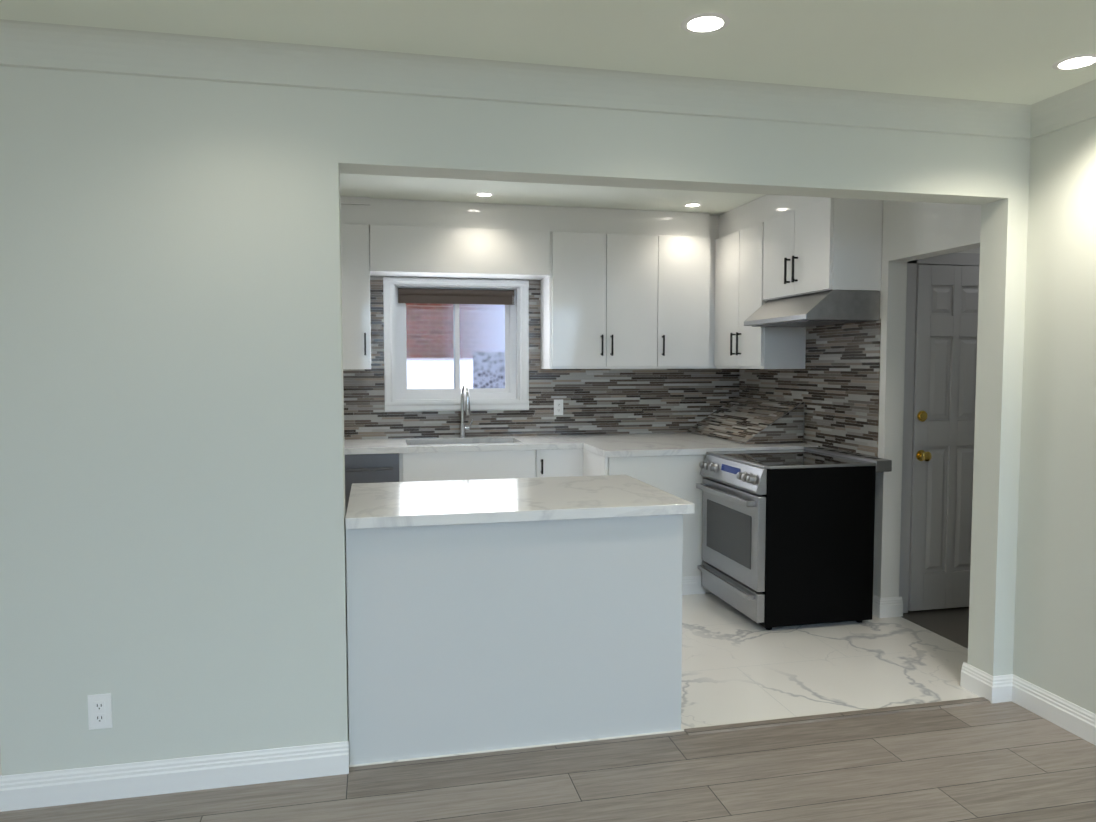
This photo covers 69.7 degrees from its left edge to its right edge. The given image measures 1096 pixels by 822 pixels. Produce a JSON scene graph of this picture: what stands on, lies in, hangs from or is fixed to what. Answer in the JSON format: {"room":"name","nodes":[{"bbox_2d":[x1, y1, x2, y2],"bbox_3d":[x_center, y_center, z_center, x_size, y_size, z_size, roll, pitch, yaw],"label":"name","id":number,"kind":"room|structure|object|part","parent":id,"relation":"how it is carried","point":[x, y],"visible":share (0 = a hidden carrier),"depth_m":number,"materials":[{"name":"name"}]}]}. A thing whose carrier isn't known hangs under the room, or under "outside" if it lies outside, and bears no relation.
{"room":"living room","nodes":[
{"label":"living room","id":0,"kind":"room"},
{"bbox_2d":[404,442,475,481],"bbox_3d":[-0.757,0.352,5.466,0.442,0.225,0.386,-1,3,-12],"label":"base cabinet","id":1,"kind":"object","parent":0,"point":[417,467],"depth_m":5.18,"materials":[{"name":"white wood"}]},
{"bbox_2d":[0,592,978,775],"bbox_3d":[-1.348,1.209,4.749,9.600,0.050,3.970,-1,3,-12],"label":"floor","id":2,"kind":"structure","parent":0,"point":[738,666],"depth_m":3.82,"materials":[{"name":"stone"}]},
{"bbox_2d":[345,454,403,576],"bbox_3d":[-1.328,0.703,5.365,0.622,0.890,0.598,-1,3,-12],"label":"base cabinet","id":3,"kind":"object","parent":2,"relation":"on","point":[359,468],"depth_m":5.08,"materials":[{"name":"white"}]},
{"bbox_2d":[345,453,398,514],"bbox_3d":[-1.263,0.670,5.057,0.612,0.781,0.076,-1,3,-12],"label":"dishwasher","id":4,"kind":"object","parent":3,"relation":"in","point":[359,467],"depth_m":5.07,"materials":[{"name":"metal"}]},
{"bbox_2d":[344,433,817,457],"bbox_3d":[-0.623,0.245,5.210,4.640,0.040,1.154,-1,3,-12],"label":"countertop","id":5,"kind":"structure","parent":3,"relation":"on","point":[606,445],"depth_m":5.25,"materials":[{"name":"white stone"}]},
{"bbox_2d":[456,382,473,437],"bbox_3d":[-0.582,-0.006,5.660,0.111,0.410,0.219,-1,3,-12],"label":"faucet","id":6,"kind":"object","parent":5,"relation":"on","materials":[{"name":"silver metal"}]},
{"bbox_3d":[1.414,0.059,5.746,0.441,0.264,0.966,-1,3,-12],"label":"wall","id":7,"kind":"structure","parent":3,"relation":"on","visible":0},
{"bbox_2d":[686,397,800,443],"bbox_3d":[1.397,0.053,5.739,0.499,0.007,0.976,-34,10,-9],"label":"backsplash","id":8,"kind":"structure","parent":7,"relation":"attached to","point":[743,420],"depth_m":5.67,"materials":[{"name":"tile"}]},
{"bbox_2d":[688,402,804,443],"bbox_3d":[1.407,0.054,5.739,0.444,0.274,0.980,-1,3,-12],"label":"trim","id":9,"kind":"structure","parent":7,"relation":"attached to","point":[763,429],"depth_m":5.30,"materials":[{"name":"silver metal"}]},
{"bbox_2d":[745,403,803,443],"bbox_3d":[1.513,0.083,5.269,0.441,0.270,0.007,-1,3,-12],"label":"end tile","id":10,"kind":"structure","parent":7,"relation":"attached to","point":[788,427],"depth_m":5.29,"materials":[{"name":"tile"}]},
{"bbox_2d":[346,502,468,764],"bbox_3d":[-0.598,0.830,3.270,0.428,0.876,0.735,-1,3,-12],"label":"base cabinet","id":11,"kind":"object","parent":2,"relation":"on","point":[408,587],"depth_m":2.89,"materials":[{"name":"white wood"}]},
{"bbox_2d":[345,475,694,530],"bbox_3d":[-0.164,0.367,3.343,1.320,0.040,0.848,-1,3,-12],"label":"countertop","id":12,"kind":"structure","parent":11,"relation":"on","point":[448,503],"depth_m":3.12,"materials":[{"name":"white stone"}]},
{"bbox_2d":[469,519,580,751],"bbox_3d":[-0.179,0.824,3.362,0.430,0.876,0.735,-1,3,-12],"label":"base cabinet","id":13,"kind":"object","parent":2,"relation":"on","point":[487,614],"depth_m":2.99,"materials":[{"name":"white wood"}]},
{"bbox_2d":[524,450,587,477],"bbox_3d":[0.025,0.684,5.666,0.343,0.890,0.594,-1,3,-12],"label":"base cabinet","id":14,"kind":"object","parent":2,"relation":"on","point":[537,463],"depth_m":5.34,"materials":[{"name":"white wood"}]},
{"bbox_2d":[581,515,682,739],"bbox_3d":[0.239,0.819,3.454,0.428,0.876,0.735,-1,3,-12],"label":"base cabinet","id":15,"kind":"object","parent":2,"relation":"on","point":[631,569],"depth_m":3.08,"materials":[{"name":"white wood"}]},
{"bbox_2d":[696,447,891,629],"bbox_3d":[1.421,0.720,4.701,0.860,0.926,0.758,-1,3,-12],"label":"stove","id":16,"kind":"object","parent":2,"relation":"on","point":[787,537],"visible":1,"depth_m":4.36,"materials":[{"name":"black metal"}]},
{"bbox_3d":[1.398,0.564,4.687,0.708,0.580,0.734,-1,3,-12],"label":"glass","id":17,"kind":"part","parent":16,"relation":"part of","materials":[{"name":"black glass"}]},
{"bbox_2d":[476,450,523,479],"bbox_3d":[-0.372,0.346,5.551,0.323,0.225,0.386,-1,3,-12],"label":"base cabinet","id":18,"kind":"object","parent":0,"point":[490,464],"depth_m":5.26,"materials":[{"name":"white wood"}]},
{"bbox_2d":[344,232,683,439],"bbox_3d":[-1.542,-0.160,5.664,9.650,2.580,0.150,-1,3,-12],"label":"wall","id":19,"kind":"structure","parent":0,"point":[465,278],"depth_m":5.74,"materials":[{"name":"white paint"}]},
{"bbox_2d":[340,196,371,368],"bbox_3d":[-1.380,-0.861,5.412,0.303,1.149,0.328,-1,3,-12],"label":"upper cabinet","id":20,"kind":"object","parent":19,"relation":"attached to","point":[356,212],"depth_m":5.27,"materials":[{"name":"white wood"}]},
{"bbox_2d":[383,277,528,411],"bbox_3d":[-0.671,-0.483,5.800,1.054,0.962,0.144,-1,3,-12],"label":"kitchen window","id":21,"kind":"structure","parent":19,"relation":"in","point":[399,293],"depth_m":5.77,"materials":[{"name":"white plastic"}]},
{"bbox_3d":[-0.677,-0.496,5.830,0.886,0.816,0.060,-1,3,-12],"label":"slider frame","id":22,"kind":"part","parent":21,"relation":"part of","materials":[{"name":"white plastic"}]},
{"bbox_3d":[-0.677,-0.496,5.829,0.796,0.726,0.029,-1,3,-12],"label":"glass","id":23,"kind":"part","parent":21,"relation":"part of","materials":[{"name":"clear glass"}]},
{"bbox_2d":[398,288,514,304],"bbox_3d":[-0.666,-0.837,5.757,0.846,0.109,0.052,-1,3,-12],"label":"blind","id":24,"kind":"object","parent":21,"relation":"attached to","point":[489,296],"depth_m":5.74,"materials":[{"name":"brown"}]},
{"bbox_2d":[372,198,555,368],"bbox_3d":[-0.618,-0.872,5.580,1.259,1.149,0.328,-1,3,-12],"label":"upper cabinet","id":25,"kind":"object","parent":19,"relation":"attached to","point":[411,238],"depth_m":5.44,"materials":[{"name":"white wood"}]},
{"bbox_2d":[343,276,739,438],"bbox_3d":[-0.696,-0.392,5.756,4.549,1.170,0.007,-1,3,-12],"label":"backsplash","id":26,"kind":"structure","parent":19,"relation":"attached to","point":[613,401],"depth_m":5.94,"materials":[{"name":"tile"}]},
{"bbox_2d":[554,399,562,414],"bbox_3d":[0.080,-0.028,5.940,0.072,0.118,0.009,-1,3,-12],"label":"outlet","id":27,"kind":"object","parent":26,"relation":"attached to","point":[558,407],"visible":1,"depth_m":5.94,"materials":[{"name":"white plastic"}]},
{"bbox_2d":[556,206,659,368],"bbox_3d":[0.381,-0.885,5.800,0.786,1.149,0.328,-1,3,-12],"label":"upper cabinet","id":28,"kind":"object","parent":19,"relation":"attached to","point":[633,289],"depth_m":5.65,"materials":[{"name":"white wood"}]},
{"bbox_2d":[660,211,711,368],"bbox_3d":[0.965,-0.893,5.929,0.410,1.149,0.328,-1,3,-12],"label":"upper cabinet","id":29,"kind":"object","parent":19,"relation":"attached to","point":[684,236],"depth_m":5.77,"materials":[{"name":"white wood"}]},
{"bbox_2d":[0,701,1095,821],"bbox_3d":[1.010,1.500,-0.355,12.000,0.050,7.030,-1,3,-12],"label":"floor","id":30,"kind":"structure","parent":0,"point":[1010,761],"depth_m":2.74,"materials":[{"name":"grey wood"}]},
{"bbox_2d":[684,697,990,735],"bbox_3d":[1.233,1.263,3.271,1.402,0.007,0.050,-1,3,-12],"label":"threshold","id":31,"kind":"object","parent":30,"relation":"on","point":[818,718],"depth_m":3.25,"materials":[{"name":"grey laminate"}]},
{"bbox_2d":[0,66,1095,775],"bbox_3d":[-0.593,0.013,2.642,10.200,2.580,0.570,-1,3,-12],"label":"wall","id":32,"kind":"structure","parent":0,"point":[172,520],"depth_m":2.69,"materials":[{"name":"white paint"}]},
{"bbox_2d":[88,693,111,729],"bbox_3d":[-1.499,1.006,2.633,0.072,0.118,0.008,-1,3,-12],"label":"outlet","id":33,"kind":"object","parent":32,"relation":"attached to","point":[104,711],"visible":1,"depth_m":2.63,"materials":[{"name":"white plastic"}]},
{"bbox_2d":[0,741,348,811],"bbox_3d":[-1.260,1.246,2.695,1.121,0.112,0.017,-1,3,-12],"label":"baseboard","id":34,"kind":"structure","parent":32,"relation":"attached to","point":[82,785],"depth_m":2.68,"materials":[{"name":"white wood"}]},
{"bbox_2d":[0,19,1095,139],"bbox_3d":[-0.520,-1.139,2.472,10.100,0.111,0.505,-1,3,-12],"label":"crown molding","id":35,"kind":"structure","parent":32,"relation":"attached to","point":[37,45],"depth_m":2.78,"materials":[{"name":"white paint"}]},
{"bbox_2d":[1000,674,1091,742],"bbox_3d":[2.054,1.212,3.226,0.022,0.112,0.407,-1,3,-12],"label":"baseboard","id":36,"kind":"structure","parent":32,"relation":"attached to","point":[1073,718],"depth_m":3.23,"materials":[{"name":"white wood"}]},
{"bbox_2d":[1092,713,1095,744],"bbox_3d":[3.275,1.208,3.265,2.412,0.112,0.017,-1,3,-12],"label":"baseboard","id":37,"kind":"structure","parent":32,"relation":"attached to","point":[1093,715],"depth_m":3.02,"materials":[{"name":"white wood"}]},
{"bbox_2d":[0,0,1095,104],"bbox_3d":[1.010,-1.075,-0.517,12.000,0.100,7.000,-1,3,-12],"label":"ceiling","id":38,"kind":"structure","parent":0,"point":[1008,51],"depth_m":2.49,"materials":[{"name":"white paint"}]},
{"bbox_2d":[681,13,729,33],"bbox_3d":[0.484,-1.191,2.421,0.150,0.003,0.150,-1,3,-12],"label":"recessed light","id":39,"kind":"object","parent":38,"relation":"in","point":[702,23],"visible":1,"depth_m":2.42,"materials":[{"name":"white plastic"}]},
{"bbox_2d":[1051,54,1095,69],"bbox_3d":[1.838,-1.210,2.735,0.150,0.003,0.150,-1,3,-12],"label":"recessed light","id":40,"kind":"object","parent":38,"relation":"in","point":[1077,61],"visible":1,"depth_m":2.73,"materials":[{"name":"white"}]},
{"bbox_2d":[340,173,766,214],"bbox_3d":[-1.226,-1.416,4.149,9.650,0.100,3.100,-1,3,-12],"label":"ceiling","id":41,"kind":"structure","parent":0,"point":[450,190],"depth_m":5.19,"materials":[{"name":"white paint"}]},
{"bbox_2d":[475,192,493,196],"bbox_3d":[-0.418,-1.423,5.178,0.130,0.003,0.130,-1,3,-12],"label":"recessed light","id":42,"kind":"object","parent":41,"relation":"in","point":[484,194],"visible":1,"depth_m":5.17,"materials":[{"name":"white"}]},
{"bbox_2d":[683,203,701,206],"bbox_3d":[1.015,-1.445,5.525,0.130,0.003,0.130,-1,3,-12],"label":"recessed light","id":43,"kind":"object","parent":41,"relation":"in","point":[692,204],"visible":0.98,"depth_m":5.51,"materials":[{"name":"white plastic"}]},
{"bbox_2d":[608,455,709,592],"bbox_3d":[0.948,0.689,5.590,1.418,0.887,1.138,-1,3,-12],"label":"base cabinet","id":44,"kind":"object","parent":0,"point":[679,476],"depth_m":4.97,"materials":[{"name":"white paint"}]},
{"bbox_2d":[682,576,705,594],"bbox_3d":[0.630,1.100,5.207,0.657,0.112,0.517,-1,3,-12],"label":"baseboard","id":45,"kind":"structure","parent":44,"relation":"attached to","point":[691,584],"depth_m":5.01,"materials":[{"name":"white wood"}]},
{"bbox_2d":[873,200,980,597],"bbox_3d":[1.886,-0.121,4.911,0.120,2.580,2.800,-1,3,-12],"label":"wall","id":46,"kind":"structure","parent":0,"point":[911,231],"depth_m":4.47,"materials":[{"name":"white paint"}]},
{"bbox_2d":[708,195,882,368],"bbox_3d":[1.517,-0.859,5.314,0.403,1.149,1.768,-1,3,-12],"label":"upper cabinet","id":47,"kind":"object","parent":46,"relation":"attached to","point":[761,250],"depth_m":5.13,"materials":[{"name":"white wood"}]},
{"bbox_2d":[744,290,879,326],"bbox_3d":[1.592,-0.619,4.833,0.466,0.172,0.765,-1,3,-12],"label":"range hood","id":48,"kind":"object","parent":47,"relation":"attached to","point":[831,307],"visible":1,"depth_m":4.50,"materials":[{"name":"silver metal"}]},
{"bbox_2d":[739,319,880,457],"bbox_3d":[1.713,-0.153,5.392,0.007,0.850,1.766,-1,3,-12],"label":"backsplash","id":49,"kind":"structure","parent":46,"relation":"attached to","point":[833,385],"depth_m":4.95,"materials":[{"name":"tile"}]},
{"bbox_2d":[872,595,887,617],"bbox_3d":[1.854,1.119,4.843,0.030,0.112,0.637,-1,3,-12],"label":"baseboard","id":50,"kind":"structure","parent":46,"relation":"attached to","point":[880,605],"depth_m":4.54,"materials":[{"name":"white wood"}]},
{"bbox_2d":[908,248,979,610],"bbox_3d":[2.758,-0.114,4.786,1.530,2.580,0.100,-1,3,-12],"label":"wall","id":51,"kind":"structure","parent":0,"point":[976,250],"depth_m":4.62,"materials":[{"name":"white paint"}]},
{"bbox_2d":[899,253,979,612],"bbox_3d":[2.381,0.134,4.608,0.670,2.105,0.107,-1,3,-12],"label":"entrance door","id":52,"kind":"structure","parent":51,"relation":"in","point":[942,295],"depth_m":4.60,"materials":[{"name":"grey paint"}]},
{"bbox_3d":[2.176,0.146,4.541,0.064,0.294,0.064,-1,3,-12],"label":"knob","id":53,"kind":"part","parent":52,"relation":"part of","materials":[{"name":"gold metal"}]},
{"label":"outside","id":54,"kind":"structure","parent":0,"visible":0},
{"bbox_2d":[406,303,504,388],"bbox_3d":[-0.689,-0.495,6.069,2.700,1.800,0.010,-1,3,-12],"label":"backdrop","id":55,"kind":"structure","parent":54,"point":[430,339],"depth_m":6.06,"materials":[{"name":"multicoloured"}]}
]}

